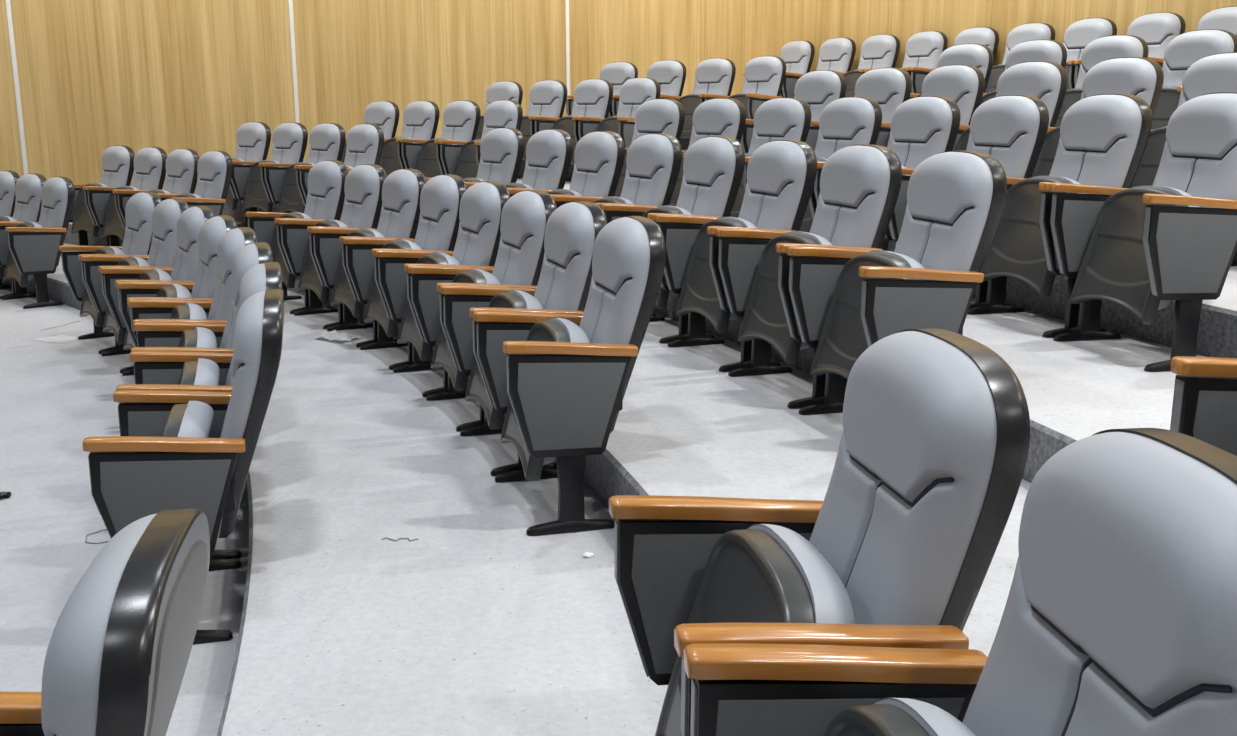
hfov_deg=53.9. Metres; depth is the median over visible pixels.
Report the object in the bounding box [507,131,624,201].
seat
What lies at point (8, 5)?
trim
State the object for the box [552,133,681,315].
seat
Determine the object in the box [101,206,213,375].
seat
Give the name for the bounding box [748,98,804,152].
backrest cushion
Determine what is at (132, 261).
seat cushion
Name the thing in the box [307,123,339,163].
backrest cushion
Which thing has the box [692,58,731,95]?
backrest cushion
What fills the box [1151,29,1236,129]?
seat
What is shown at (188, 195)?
seat cushion
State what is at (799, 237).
seat cushion
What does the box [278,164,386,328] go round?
seat
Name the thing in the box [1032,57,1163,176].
seat
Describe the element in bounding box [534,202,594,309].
backrest cushion
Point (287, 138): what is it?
backrest cushion
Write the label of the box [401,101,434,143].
backrest cushion
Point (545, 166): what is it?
backrest cushion
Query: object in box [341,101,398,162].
seat
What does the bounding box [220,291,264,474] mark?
backrest cushion
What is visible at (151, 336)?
seat
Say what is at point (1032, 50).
backrest cushion
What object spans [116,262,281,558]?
seat
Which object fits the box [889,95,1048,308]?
seat
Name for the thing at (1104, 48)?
backrest cushion
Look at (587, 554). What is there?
crumb
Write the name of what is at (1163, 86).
seat cushion
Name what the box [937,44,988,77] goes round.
backrest cushion
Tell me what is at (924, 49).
backrest cushion
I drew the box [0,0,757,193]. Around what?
wall
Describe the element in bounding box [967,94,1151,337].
seat
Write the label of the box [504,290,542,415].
seat cushion
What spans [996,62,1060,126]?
backrest cushion
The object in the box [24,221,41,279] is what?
seat cushion
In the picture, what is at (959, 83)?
backrest cushion
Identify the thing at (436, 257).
seat cushion
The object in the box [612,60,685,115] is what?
seat
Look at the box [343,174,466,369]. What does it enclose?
seat
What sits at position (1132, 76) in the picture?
backrest cushion
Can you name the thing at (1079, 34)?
backrest cushion
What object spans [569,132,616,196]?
backrest cushion
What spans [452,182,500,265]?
backrest cushion
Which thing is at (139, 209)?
backrest cushion
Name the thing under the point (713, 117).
backrest cushion
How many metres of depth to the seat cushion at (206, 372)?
4.39 m
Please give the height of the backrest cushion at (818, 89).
0.606 m
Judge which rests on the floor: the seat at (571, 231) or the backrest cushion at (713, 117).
the seat at (571, 231)
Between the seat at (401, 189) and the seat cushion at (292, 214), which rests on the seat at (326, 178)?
the seat cushion at (292, 214)
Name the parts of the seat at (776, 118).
trim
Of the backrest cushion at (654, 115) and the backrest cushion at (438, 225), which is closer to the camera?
the backrest cushion at (438, 225)
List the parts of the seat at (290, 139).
trim, panel, armrest, leg, trim, panel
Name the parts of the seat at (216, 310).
armrest, panel, armrest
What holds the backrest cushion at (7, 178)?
on the seat at (8, 179)
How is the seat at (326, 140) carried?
on the floor
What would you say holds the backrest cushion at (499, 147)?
on the seat at (501, 149)
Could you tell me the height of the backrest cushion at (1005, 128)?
0.606 m
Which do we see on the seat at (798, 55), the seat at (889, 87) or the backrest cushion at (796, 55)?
the backrest cushion at (796, 55)
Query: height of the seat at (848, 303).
1.007 m
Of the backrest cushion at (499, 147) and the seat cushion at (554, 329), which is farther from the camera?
the backrest cushion at (499, 147)
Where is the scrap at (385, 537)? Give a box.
[382,537,418,540]
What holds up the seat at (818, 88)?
on the floor
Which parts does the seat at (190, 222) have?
trim, trim, armrest, panel, armrest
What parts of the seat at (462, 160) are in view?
trim, panel, armrest, trim, panel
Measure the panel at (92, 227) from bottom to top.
0.448 m
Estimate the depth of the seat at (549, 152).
8.12 m
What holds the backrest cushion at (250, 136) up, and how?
on the seat at (253, 139)
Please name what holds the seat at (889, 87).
on the floor
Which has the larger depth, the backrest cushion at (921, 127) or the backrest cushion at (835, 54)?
the backrest cushion at (835, 54)
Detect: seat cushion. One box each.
[0,216,17,271]
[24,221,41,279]
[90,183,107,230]
[103,246,124,254]
[128,256,149,265]
[150,269,171,279]
[151,189,170,193]
[170,284,191,297]
[178,401,213,437]
[182,193,201,197]
[185,303,206,319]
[194,358,219,385]
[195,327,216,347]
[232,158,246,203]
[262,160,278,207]
[288,212,311,280]
[324,220,347,292]
[359,228,383,308]
[395,239,421,326]
[430,252,459,349]
[464,178,484,181]
[467,269,499,378]
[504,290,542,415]
[509,183,532,188]
[543,318,589,464]
[553,189,581,195]
[604,196,633,203]
[657,205,691,297]
[718,217,756,320]
[747,524,854,623]
[785,231,831,349]
[865,250,924,268]
[871,698,975,735]
[888,165,910,247]
[1031,175,1087,283]
[1132,185,1199,309]
[1162,86,1177,87]
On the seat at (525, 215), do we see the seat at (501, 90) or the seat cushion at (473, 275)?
the seat cushion at (473, 275)
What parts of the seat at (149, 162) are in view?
trim, panel, armrest, leg, trim, panel, armrest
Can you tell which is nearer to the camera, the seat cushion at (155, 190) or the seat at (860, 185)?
the seat at (860, 185)
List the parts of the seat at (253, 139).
panel, leg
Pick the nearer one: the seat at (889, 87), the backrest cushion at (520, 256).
the backrest cushion at (520, 256)
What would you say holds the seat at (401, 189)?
on the floor
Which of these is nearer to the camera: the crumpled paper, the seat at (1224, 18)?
the crumpled paper
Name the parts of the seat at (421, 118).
trim, panel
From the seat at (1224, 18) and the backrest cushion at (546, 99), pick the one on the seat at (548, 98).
the backrest cushion at (546, 99)
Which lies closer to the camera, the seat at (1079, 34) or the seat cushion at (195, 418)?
the seat cushion at (195, 418)
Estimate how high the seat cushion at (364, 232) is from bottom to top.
0.448 m
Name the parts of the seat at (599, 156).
armrest, armrest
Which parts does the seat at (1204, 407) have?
trim, panel, armrest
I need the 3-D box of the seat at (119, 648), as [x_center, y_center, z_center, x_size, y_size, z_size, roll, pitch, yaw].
[-0.877,0.729,1.736,0.570,1.007,0.662,-2,12,-10]
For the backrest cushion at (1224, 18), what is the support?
on the seat at (1224, 18)
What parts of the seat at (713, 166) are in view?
panel, armrest, panel, leg, armrest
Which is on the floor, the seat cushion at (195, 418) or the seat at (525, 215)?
the seat at (525, 215)
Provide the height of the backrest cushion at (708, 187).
0.606 m
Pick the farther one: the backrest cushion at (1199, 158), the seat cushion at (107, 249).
the seat cushion at (107, 249)
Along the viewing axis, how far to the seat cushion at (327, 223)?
7.84 m
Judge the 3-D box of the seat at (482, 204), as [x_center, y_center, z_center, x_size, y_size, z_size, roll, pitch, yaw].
[-0.875,-0.432,6.186,0.570,1.007,0.662,-6,13,-23]
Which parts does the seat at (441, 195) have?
trim, panel, armrest, trim, leg, panel, leg, armrest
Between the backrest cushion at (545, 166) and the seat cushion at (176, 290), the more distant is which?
the backrest cushion at (545, 166)
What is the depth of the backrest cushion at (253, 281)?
4.35 m
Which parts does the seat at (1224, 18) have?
armrest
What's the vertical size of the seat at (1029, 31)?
1.007 m
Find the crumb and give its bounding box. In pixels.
[583,552,592,557]
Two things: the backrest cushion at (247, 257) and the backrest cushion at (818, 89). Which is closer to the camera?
the backrest cushion at (247, 257)
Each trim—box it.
[6,0,27,174]
[288,0,299,122]
[565,0,569,98]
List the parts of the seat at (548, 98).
trim, panel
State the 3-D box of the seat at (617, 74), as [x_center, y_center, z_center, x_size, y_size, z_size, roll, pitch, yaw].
[-0.149,-2.836,13.310,0.662,1.007,0.570,11,16,41]
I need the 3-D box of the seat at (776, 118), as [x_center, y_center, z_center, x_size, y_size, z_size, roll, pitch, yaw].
[0.875,-1.244,7.919,0.570,1.007,0.662,-7,14,-28]
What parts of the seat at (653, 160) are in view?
panel, armrest, armrest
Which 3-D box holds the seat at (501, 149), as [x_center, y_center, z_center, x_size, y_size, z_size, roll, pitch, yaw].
[-1.032,-1.230,8.843,0.570,1.007,0.662,-8,14,-32]
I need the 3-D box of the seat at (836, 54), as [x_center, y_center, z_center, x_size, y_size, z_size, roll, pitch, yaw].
[2.176,-3.049,13.126,0.570,1.007,0.662,-7,14,-30]
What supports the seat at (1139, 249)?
on the floor
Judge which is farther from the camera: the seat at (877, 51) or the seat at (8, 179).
the seat at (877, 51)
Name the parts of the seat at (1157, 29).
trim, panel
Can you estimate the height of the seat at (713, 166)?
1.007 m
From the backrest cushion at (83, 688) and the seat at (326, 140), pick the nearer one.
the backrest cushion at (83, 688)
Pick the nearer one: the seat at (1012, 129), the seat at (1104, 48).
the seat at (1012, 129)
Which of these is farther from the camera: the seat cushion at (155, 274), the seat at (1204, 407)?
the seat cushion at (155, 274)
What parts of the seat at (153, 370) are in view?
armrest, armrest, panel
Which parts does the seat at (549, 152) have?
armrest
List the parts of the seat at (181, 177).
trim, panel, armrest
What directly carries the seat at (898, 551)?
on the floor
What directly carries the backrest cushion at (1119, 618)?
on the seat at (1119, 618)
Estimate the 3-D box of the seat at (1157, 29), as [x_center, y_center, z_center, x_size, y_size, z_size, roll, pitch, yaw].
[4.051,-2.294,9.623,0.570,1.007,0.662,-6,13,-24]
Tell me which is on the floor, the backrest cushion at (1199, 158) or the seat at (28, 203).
the seat at (28, 203)
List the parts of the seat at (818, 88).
trim, panel, armrest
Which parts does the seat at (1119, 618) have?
trim, panel, armrest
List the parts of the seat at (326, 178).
panel, armrest, trim, leg, panel, leg, armrest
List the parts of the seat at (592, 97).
panel, armrest, panel, trim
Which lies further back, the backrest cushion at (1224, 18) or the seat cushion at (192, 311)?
the backrest cushion at (1224, 18)
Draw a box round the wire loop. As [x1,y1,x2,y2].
[85,529,107,543]
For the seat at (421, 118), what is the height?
1.007 m
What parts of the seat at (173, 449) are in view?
trim, panel, armrest, armrest, panel, panel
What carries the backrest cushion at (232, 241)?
on the seat at (216, 310)
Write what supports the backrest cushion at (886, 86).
on the seat at (889, 87)
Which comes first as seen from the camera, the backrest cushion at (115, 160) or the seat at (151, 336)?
the seat at (151, 336)
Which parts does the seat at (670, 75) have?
trim, panel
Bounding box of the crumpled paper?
[313,330,361,340]
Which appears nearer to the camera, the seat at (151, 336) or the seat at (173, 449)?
the seat at (173, 449)
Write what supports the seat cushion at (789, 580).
on the seat at (898, 551)
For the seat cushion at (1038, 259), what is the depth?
5.30 m
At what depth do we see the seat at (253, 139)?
12.18 m
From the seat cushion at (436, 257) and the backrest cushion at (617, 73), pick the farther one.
the backrest cushion at (617, 73)
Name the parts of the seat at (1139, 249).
trim, panel, armrest, leg, trim, leg, panel, armrest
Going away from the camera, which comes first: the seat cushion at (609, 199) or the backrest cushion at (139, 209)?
the seat cushion at (609, 199)
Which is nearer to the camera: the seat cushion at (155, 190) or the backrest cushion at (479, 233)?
the backrest cushion at (479, 233)
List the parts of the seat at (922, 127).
trim, panel, armrest, panel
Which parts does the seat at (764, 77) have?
armrest, trim, panel, armrest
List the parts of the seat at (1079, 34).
trim, panel, armrest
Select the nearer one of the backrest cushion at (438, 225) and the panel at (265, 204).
the backrest cushion at (438, 225)
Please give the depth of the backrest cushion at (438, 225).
6.66 m
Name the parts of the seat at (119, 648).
armrest, panel, panel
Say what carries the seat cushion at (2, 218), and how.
on the seat at (28, 203)
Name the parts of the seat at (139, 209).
trim, panel, trim, armrest, panel, leg, armrest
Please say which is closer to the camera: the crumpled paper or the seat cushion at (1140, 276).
the seat cushion at (1140, 276)
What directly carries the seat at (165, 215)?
on the floor
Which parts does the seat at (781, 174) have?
trim, panel, armrest, leg, trim, panel, leg, armrest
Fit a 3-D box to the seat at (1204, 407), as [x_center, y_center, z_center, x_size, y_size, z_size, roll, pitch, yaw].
[1.498,0.178,2.330,0.570,1.007,0.662,-2,12,-8]
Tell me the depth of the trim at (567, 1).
13.97 m
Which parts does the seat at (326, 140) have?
trim, panel, armrest, trim, panel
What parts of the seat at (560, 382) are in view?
trim, trim, panel, armrest, panel, armrest, leg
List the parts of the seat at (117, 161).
armrest, leg, trim, panel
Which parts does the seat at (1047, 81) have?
armrest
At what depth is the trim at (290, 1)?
12.98 m
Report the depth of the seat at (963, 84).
7.82 m
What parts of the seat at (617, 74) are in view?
trim, panel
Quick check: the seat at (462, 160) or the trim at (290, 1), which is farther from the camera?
the trim at (290, 1)
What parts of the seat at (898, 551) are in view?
trim, trim, panel, panel, armrest, armrest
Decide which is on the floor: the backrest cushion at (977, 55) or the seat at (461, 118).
the seat at (461, 118)
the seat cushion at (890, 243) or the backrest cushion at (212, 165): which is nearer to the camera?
the seat cushion at (890, 243)
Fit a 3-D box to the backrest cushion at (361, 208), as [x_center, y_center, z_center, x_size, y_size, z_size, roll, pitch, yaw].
[-1.733,-1.030,8.021,0.196,0.606,0.496,-8,14,-31]
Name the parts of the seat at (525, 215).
trim, panel, trim, armrest, panel, leg, leg, armrest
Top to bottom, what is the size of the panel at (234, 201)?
0.448 m
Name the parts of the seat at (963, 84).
panel, armrest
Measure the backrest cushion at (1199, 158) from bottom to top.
0.606 m
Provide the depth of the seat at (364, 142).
10.76 m
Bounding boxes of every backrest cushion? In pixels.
[0,171,14,216]
[13,174,41,221]
[38,177,67,227]
[41,514,155,735]
[100,146,129,186]
[121,192,154,254]
[132,147,161,189]
[147,199,180,265]
[163,149,193,193]
[171,207,204,280]
[191,216,226,297]
[195,151,226,198]
[207,228,244,319]
[220,243,258,347]
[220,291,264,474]
[225,263,265,385]
[234,122,265,161]
[270,123,302,163]
[304,161,341,219]
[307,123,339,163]
[340,165,379,227]
[344,124,378,167]
[364,101,394,138]
[377,169,418,237]
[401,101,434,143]
[414,175,458,250]
[441,101,475,144]
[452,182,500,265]
[476,128,517,183]
[481,100,517,138]
[484,81,518,111]
[492,191,545,284]
[522,130,565,189]
[527,80,563,117]
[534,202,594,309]
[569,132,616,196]
[571,79,608,117]
[579,217,649,343]
[599,62,634,94]
[617,78,655,117]
[620,134,672,205]
[631,99,678,143]
[647,60,682,95]
[676,137,735,216]
[688,99,739,147]
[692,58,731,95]
[738,141,806,229]
[741,56,781,98]
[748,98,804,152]
[780,41,810,73]
[794,71,840,120]
[809,145,889,247]
[809,331,996,624]
[814,97,874,158]
[816,38,851,72]
[854,68,905,122]
[858,35,895,68]
[887,97,951,168]
[894,152,992,270]
[902,31,943,68]
[921,65,978,124]
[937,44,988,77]
[954,27,994,51]
[962,432,1236,735]
[966,96,1039,177]
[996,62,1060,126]
[1002,23,1050,63]
[1005,40,1061,69]
[1049,95,1141,187]
[1063,18,1111,60]
[1075,35,1142,87]
[1080,58,1156,105]
[1127,13,1180,58]
[1153,93,1236,207]
[1162,30,1233,85]
[1177,53,1236,107]
[1197,7,1236,35]
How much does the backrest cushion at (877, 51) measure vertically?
0.606 m
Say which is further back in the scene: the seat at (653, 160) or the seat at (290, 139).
the seat at (290, 139)
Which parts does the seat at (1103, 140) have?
leg, armrest, trim, leg, panel, armrest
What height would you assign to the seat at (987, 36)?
1.007 m
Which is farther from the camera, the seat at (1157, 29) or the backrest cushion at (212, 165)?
the backrest cushion at (212, 165)
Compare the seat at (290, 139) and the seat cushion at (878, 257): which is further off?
the seat at (290, 139)
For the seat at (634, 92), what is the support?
on the floor
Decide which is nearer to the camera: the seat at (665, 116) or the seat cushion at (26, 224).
the seat at (665, 116)
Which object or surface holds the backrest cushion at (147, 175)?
on the seat at (149, 162)
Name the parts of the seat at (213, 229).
trim, armrest, panel, armrest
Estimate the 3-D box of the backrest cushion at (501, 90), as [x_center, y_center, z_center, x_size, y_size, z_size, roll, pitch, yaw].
[-1.288,-2.766,13.054,0.496,0.606,0.196,11,17,42]
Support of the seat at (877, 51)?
on the floor
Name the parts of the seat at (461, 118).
trim, panel, armrest, trim, panel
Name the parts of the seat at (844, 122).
trim, panel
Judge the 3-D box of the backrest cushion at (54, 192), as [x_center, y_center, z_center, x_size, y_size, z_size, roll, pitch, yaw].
[-4.673,-1.258,10.003,0.196,0.606,0.496,-11,16,-40]
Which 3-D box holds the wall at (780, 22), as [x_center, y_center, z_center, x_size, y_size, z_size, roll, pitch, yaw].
[4.986,-3.523,8.506,0.120,4.000,14.027,-7,14,-27]
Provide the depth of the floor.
4.15 m
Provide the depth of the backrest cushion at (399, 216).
7.27 m
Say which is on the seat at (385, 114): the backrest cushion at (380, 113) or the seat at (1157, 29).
the backrest cushion at (380, 113)
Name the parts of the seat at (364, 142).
trim, panel, armrest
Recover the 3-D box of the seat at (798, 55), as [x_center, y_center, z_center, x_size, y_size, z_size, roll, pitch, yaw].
[1.826,-3.171,13.690,0.570,1.007,0.662,-8,14,-31]
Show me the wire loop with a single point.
(103, 529)
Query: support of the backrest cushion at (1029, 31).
on the seat at (1029, 31)
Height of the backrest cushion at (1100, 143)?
0.606 m
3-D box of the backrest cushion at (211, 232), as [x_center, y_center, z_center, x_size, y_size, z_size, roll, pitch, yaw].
[-2.182,-0.492,6.443,0.196,0.606,0.496,-6,14,-26]
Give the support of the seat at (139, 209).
on the floor
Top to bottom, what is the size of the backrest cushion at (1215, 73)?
0.606 m
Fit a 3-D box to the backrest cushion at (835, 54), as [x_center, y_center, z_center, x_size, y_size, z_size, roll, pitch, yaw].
[2.293,-3.257,13.153,0.196,0.606,0.496,-7,14,-30]
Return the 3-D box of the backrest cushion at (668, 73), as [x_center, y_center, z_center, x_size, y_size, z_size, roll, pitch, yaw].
[0.447,-2.950,12.895,0.196,0.606,0.496,-12,17,-43]
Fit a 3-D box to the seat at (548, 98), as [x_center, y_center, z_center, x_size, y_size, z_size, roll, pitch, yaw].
[-0.888,-2.450,12.526,0.570,1.007,0.662,-12,17,-43]
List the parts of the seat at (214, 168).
armrest, armrest, panel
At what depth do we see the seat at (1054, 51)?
8.88 m
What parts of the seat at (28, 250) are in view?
panel, trim, armrest, leg, armrest, panel, leg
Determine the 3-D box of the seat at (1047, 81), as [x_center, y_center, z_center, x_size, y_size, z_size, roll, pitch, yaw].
[2.294,-1.333,7.340,0.570,1.007,0.662,-6,14,-25]
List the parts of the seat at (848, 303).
trim, panel, leg, armrest, trim, panel, armrest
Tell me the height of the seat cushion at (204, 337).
0.448 m
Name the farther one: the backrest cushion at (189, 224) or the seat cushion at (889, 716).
the backrest cushion at (189, 224)
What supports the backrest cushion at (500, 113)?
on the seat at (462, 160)
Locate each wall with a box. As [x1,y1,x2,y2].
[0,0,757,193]
[757,0,1236,71]
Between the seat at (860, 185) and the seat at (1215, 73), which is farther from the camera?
the seat at (1215, 73)
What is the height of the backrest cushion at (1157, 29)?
0.606 m
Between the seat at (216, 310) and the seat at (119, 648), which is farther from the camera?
the seat at (216, 310)
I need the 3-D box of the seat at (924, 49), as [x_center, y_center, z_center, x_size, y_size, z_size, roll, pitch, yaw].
[2.844,-2.803,11.981,0.570,1.007,0.662,-7,14,-28]
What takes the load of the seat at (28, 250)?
on the floor
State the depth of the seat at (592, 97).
11.99 m
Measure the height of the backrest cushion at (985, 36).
0.606 m
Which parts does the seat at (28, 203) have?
leg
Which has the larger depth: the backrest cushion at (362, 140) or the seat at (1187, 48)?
the backrest cushion at (362, 140)
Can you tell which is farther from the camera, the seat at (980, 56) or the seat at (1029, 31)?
the seat at (1029, 31)
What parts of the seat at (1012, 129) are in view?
trim, panel, armrest, leg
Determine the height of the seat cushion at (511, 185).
0.448 m
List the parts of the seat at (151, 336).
armrest, panel, armrest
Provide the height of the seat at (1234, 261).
1.007 m
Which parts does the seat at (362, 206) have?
trim, panel, armrest, leg, trim, panel, leg, armrest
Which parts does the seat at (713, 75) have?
armrest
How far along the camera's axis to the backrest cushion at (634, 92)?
11.51 m
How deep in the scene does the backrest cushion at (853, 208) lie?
4.90 m
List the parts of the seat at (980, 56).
armrest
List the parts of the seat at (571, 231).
trim, panel, trim, panel, armrest, leg, armrest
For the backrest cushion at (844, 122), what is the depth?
7.23 m
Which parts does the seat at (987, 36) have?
trim, panel, armrest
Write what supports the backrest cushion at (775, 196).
on the seat at (781, 174)
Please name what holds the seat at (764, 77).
on the floor
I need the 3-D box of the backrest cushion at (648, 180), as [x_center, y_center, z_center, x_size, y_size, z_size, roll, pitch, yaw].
[0.130,-1.040,7.018,0.196,0.606,0.496,-6,14,-24]
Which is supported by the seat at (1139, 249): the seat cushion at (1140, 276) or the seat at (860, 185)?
the seat cushion at (1140, 276)
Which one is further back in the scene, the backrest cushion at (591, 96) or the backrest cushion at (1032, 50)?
the backrest cushion at (591, 96)
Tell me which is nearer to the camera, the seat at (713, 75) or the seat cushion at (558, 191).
the seat cushion at (558, 191)
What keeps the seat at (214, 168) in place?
on the floor
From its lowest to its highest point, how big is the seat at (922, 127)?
1.007 m
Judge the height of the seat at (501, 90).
1.007 m
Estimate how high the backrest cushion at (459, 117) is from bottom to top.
0.606 m
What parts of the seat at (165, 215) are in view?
trim, panel, trim, armrest, armrest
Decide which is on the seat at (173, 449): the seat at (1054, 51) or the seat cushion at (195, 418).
the seat cushion at (195, 418)
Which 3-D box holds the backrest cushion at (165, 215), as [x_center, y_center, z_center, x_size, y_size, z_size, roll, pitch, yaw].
[-2.877,-0.752,7.651,0.196,0.606,0.496,-8,14,-31]
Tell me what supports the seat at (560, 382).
on the floor
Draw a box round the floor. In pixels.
[0,139,1236,735]
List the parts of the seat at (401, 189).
trim, panel, armrest, trim, leg, panel, leg, armrest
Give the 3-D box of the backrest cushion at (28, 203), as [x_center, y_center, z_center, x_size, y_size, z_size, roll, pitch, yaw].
[-5.129,-1.364,10.501,0.196,0.606,0.496,-11,17,-42]
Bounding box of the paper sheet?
[33,335,80,342]
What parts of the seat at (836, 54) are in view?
panel, armrest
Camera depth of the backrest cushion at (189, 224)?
6.90 m
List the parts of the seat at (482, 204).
trim, panel, armrest, trim, panel, leg, leg, armrest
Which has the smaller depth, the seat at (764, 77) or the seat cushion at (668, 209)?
the seat cushion at (668, 209)
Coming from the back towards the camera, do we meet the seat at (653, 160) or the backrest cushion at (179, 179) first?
the backrest cushion at (179, 179)
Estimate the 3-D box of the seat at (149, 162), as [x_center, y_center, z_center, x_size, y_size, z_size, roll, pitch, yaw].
[-4.569,-1.555,11.409,0.662,1.007,0.570,12,17,44]
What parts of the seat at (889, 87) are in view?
panel, armrest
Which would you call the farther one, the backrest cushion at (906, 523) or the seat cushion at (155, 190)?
the seat cushion at (155, 190)
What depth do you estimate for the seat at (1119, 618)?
1.44 m
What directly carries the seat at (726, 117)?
on the floor
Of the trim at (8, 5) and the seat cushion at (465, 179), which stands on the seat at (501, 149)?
the seat cushion at (465, 179)
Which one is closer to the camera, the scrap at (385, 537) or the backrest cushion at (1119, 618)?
the backrest cushion at (1119, 618)
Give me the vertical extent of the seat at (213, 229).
1.007 m
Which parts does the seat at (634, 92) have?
trim, panel, armrest, trim, armrest, panel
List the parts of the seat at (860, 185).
trim, panel, armrest, leg, trim, panel, leg, armrest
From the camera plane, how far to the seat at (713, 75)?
12.29 m
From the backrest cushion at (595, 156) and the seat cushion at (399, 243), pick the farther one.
the backrest cushion at (595, 156)
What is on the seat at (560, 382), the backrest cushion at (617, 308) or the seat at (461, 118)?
the backrest cushion at (617, 308)
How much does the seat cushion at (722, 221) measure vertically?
0.448 m
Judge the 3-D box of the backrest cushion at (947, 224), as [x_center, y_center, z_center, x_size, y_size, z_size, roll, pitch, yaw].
[1.125,-0.467,4.370,0.196,0.606,0.496,-4,13,-15]
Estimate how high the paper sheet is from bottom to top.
0.003 m
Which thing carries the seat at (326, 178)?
on the floor
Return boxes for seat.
[0,170,19,284]
[0,173,46,298]
[0,177,74,308]
[0,508,209,735]
[58,192,161,353]
[69,145,134,245]
[81,198,188,372]
[82,289,283,643]
[85,147,166,245]
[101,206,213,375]
[116,149,199,225]
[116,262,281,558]
[117,215,236,346]
[128,227,256,340]
[131,242,272,352]
[158,151,232,216]
[225,122,270,226]
[231,122,307,226]
[245,160,348,313]
[262,123,345,212]
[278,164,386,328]
[298,124,383,218]
[311,169,425,346]
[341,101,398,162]
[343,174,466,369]
[375,181,510,396]
[379,101,439,175]
[400,100,480,177]
[408,190,556,431]
[426,128,524,184]
[439,100,522,178]
[440,201,606,475]
[465,129,572,194]
[473,216,665,535]
[475,81,522,139]
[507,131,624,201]
[518,80,566,177]
[533,79,612,164]
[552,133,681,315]
[566,62,637,116]
[577,78,660,146]
[601,136,744,342]
[609,328,1029,735]
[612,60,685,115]
[614,99,684,196]
[655,140,816,371]
[660,58,735,138]
[669,98,745,205]
[684,428,1236,735]
[704,56,785,124]
[716,144,901,408]
[730,98,810,217]
[741,70,845,152]
[743,40,814,97]
[749,97,881,232]
[782,37,855,97]
[787,151,1006,414]
[806,68,911,150]
[814,96,960,250]
[840,34,899,96]
[864,31,947,92]
[876,65,984,146]
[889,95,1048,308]
[909,44,993,98]
[910,27,998,93]
[952,61,1067,150]
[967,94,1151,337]
[980,40,1066,104]
[985,23,1054,92]
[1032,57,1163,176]
[1050,92,1236,371]
[1055,35,1148,126]
[1063,18,1116,89]
[1074,12,1185,85]
[1131,52,1236,187]
[1148,6,1236,66]
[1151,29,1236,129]
[1170,356,1236,455]
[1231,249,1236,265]
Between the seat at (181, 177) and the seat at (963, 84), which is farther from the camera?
the seat at (181, 177)
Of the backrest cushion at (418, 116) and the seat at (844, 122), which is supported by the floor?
the seat at (844, 122)
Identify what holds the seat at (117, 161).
on the floor
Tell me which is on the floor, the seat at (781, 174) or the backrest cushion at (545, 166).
the seat at (781, 174)
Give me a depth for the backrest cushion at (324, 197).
8.45 m
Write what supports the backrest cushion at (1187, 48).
on the seat at (1187, 48)
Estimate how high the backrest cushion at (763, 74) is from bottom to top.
0.606 m

